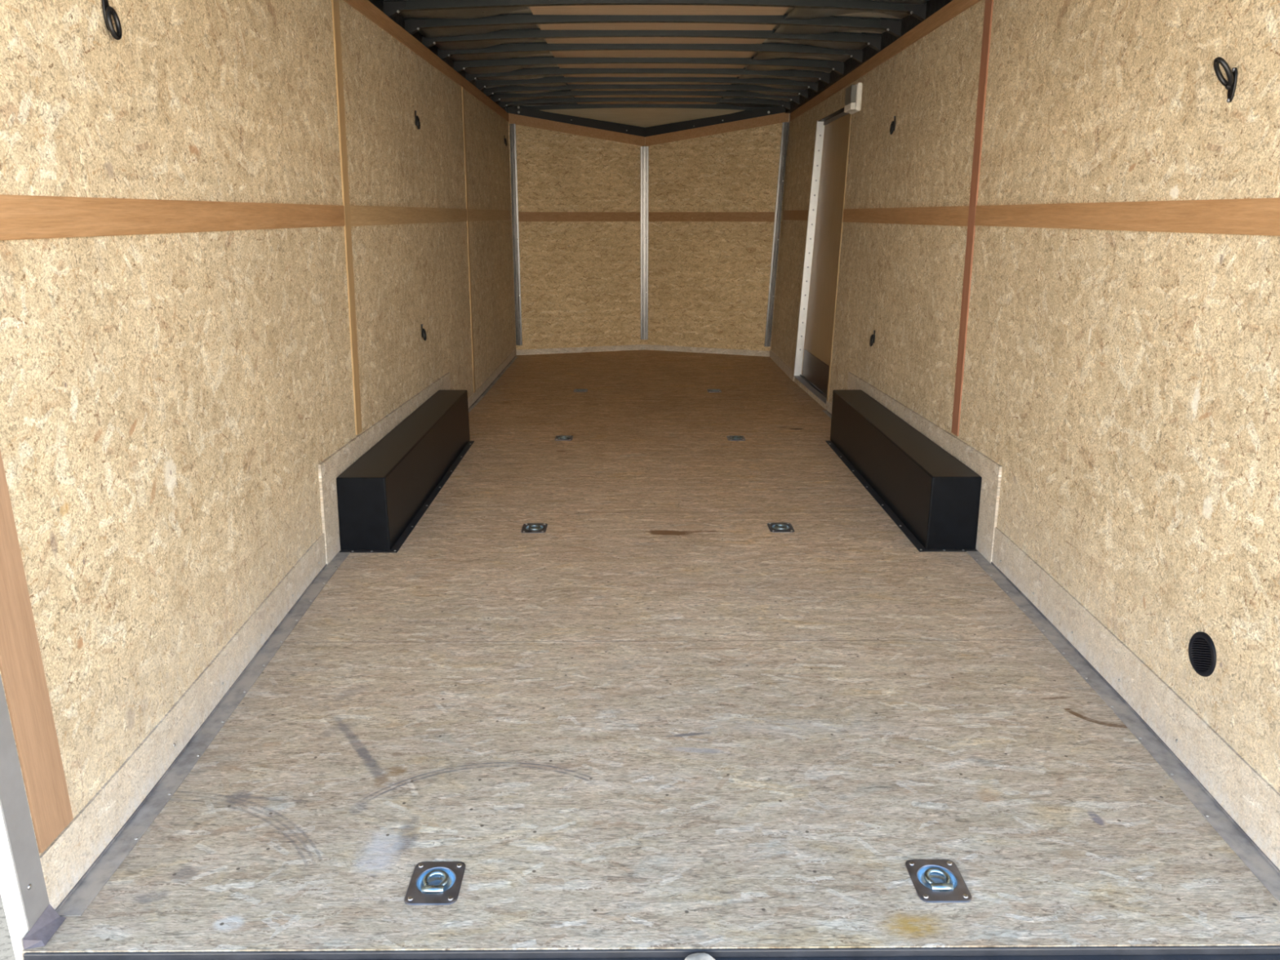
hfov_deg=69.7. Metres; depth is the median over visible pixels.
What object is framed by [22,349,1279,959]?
floor
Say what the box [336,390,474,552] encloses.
box
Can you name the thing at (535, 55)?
ceiling
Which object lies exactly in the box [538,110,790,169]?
wall
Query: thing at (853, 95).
dome light
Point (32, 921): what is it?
door frame
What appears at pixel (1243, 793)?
baseboard
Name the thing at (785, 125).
post
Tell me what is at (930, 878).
cup
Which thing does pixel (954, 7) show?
rail
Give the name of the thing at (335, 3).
batten
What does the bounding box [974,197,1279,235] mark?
batten
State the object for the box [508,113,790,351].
wall
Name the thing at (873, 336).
hook
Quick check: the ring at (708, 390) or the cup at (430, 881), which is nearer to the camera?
the cup at (430, 881)
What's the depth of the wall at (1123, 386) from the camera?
2.59 m
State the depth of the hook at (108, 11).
1.91 m
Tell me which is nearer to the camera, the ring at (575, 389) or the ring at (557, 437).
the ring at (557, 437)
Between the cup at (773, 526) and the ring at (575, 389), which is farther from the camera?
the ring at (575, 389)
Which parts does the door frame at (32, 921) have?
frame post, sill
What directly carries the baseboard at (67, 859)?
attached to the wall at (171, 405)
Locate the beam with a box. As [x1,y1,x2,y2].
[506,106,785,137]
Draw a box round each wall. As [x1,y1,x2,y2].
[0,0,515,856]
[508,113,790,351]
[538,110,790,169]
[770,0,1279,793]
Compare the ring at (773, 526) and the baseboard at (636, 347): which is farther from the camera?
the baseboard at (636, 347)
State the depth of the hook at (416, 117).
4.64 m
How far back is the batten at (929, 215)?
4.35 m
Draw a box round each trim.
[55,356,517,915]
[822,408,1279,902]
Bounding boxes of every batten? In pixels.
[0,194,345,239]
[0,449,73,853]
[331,0,362,435]
[350,204,510,226]
[461,87,475,392]
[518,212,640,221]
[648,212,774,222]
[782,209,808,220]
[842,205,968,226]
[951,0,993,435]
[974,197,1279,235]
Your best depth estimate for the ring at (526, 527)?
3.85 m
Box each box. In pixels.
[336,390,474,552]
[825,390,982,551]
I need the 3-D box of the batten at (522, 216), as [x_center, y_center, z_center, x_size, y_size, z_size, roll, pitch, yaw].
[-0.540,-2.418,8.443,1.161,0.083,0.005,-5,17,-17]
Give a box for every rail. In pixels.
[343,0,508,121]
[508,112,789,146]
[790,0,981,120]
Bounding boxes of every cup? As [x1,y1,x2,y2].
[417,868,454,893]
[771,524,789,528]
[917,866,956,891]
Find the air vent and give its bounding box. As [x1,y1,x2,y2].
[1188,631,1216,676]
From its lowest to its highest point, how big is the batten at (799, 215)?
0.078 m
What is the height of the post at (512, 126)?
1.936 m
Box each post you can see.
[509,124,522,345]
[640,146,648,339]
[764,122,789,346]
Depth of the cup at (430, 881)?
1.82 m
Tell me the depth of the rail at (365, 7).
4.63 m
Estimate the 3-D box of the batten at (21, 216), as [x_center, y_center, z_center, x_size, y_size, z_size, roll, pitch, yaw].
[-1.126,-0.707,2.464,0.013,0.076,2.264,0,16,-1]
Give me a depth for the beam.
8.21 m
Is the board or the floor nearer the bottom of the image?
the floor
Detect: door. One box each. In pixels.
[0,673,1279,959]
[793,106,851,407]
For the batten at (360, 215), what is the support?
attached to the wall at (171, 405)
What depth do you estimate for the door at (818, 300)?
6.63 m
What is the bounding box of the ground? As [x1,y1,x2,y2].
[0,893,15,959]
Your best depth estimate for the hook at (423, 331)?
4.88 m
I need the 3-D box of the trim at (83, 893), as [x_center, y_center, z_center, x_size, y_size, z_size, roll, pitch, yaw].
[-1.135,-0.184,5.111,0.113,0.049,7.060,0,16,0]
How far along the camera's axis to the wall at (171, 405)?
2.34 m
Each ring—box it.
[404,861,465,905]
[520,523,547,533]
[554,435,573,440]
[573,388,587,391]
[706,389,721,392]
[726,435,745,440]
[767,522,794,532]
[905,859,972,902]
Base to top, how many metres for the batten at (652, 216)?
0.083 m
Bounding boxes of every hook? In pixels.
[102,0,122,39]
[414,110,420,128]
[421,324,426,340]
[503,135,506,146]
[869,330,875,346]
[889,115,895,134]
[1213,57,1237,102]
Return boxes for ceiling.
[368,0,952,113]
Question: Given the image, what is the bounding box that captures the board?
[540,107,744,127]
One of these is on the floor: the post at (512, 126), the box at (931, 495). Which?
the box at (931, 495)
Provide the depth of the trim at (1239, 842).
2.28 m
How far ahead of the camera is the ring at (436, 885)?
1.81 m
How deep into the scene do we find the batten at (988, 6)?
3.59 m
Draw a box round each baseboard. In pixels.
[39,348,515,910]
[515,344,769,356]
[769,349,1279,870]
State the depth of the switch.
5.46 m
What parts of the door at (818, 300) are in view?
kick plate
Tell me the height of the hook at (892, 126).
0.089 m
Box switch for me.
[844,102,855,112]
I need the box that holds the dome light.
[844,82,862,114]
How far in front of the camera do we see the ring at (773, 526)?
3.86 m
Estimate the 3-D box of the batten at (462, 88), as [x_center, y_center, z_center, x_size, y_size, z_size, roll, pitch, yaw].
[-1.146,-1.561,6.152,0.029,1.973,0.045,0,16,0]
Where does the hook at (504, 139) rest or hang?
attached to the wall at (171, 405)
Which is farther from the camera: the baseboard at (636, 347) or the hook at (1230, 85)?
the baseboard at (636, 347)
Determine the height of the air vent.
0.102 m
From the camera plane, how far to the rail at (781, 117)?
8.21 m
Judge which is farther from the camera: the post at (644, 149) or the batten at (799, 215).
the post at (644, 149)
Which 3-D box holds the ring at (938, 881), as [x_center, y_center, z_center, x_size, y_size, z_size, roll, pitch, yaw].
[0.590,0.796,1.821,0.103,0.026,0.122,0,16,0]
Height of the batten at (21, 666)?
1.904 m
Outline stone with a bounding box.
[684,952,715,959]
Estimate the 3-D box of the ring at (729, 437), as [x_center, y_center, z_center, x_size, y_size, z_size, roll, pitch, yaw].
[0.566,-0.243,5.415,0.103,0.026,0.122,0,16,0]

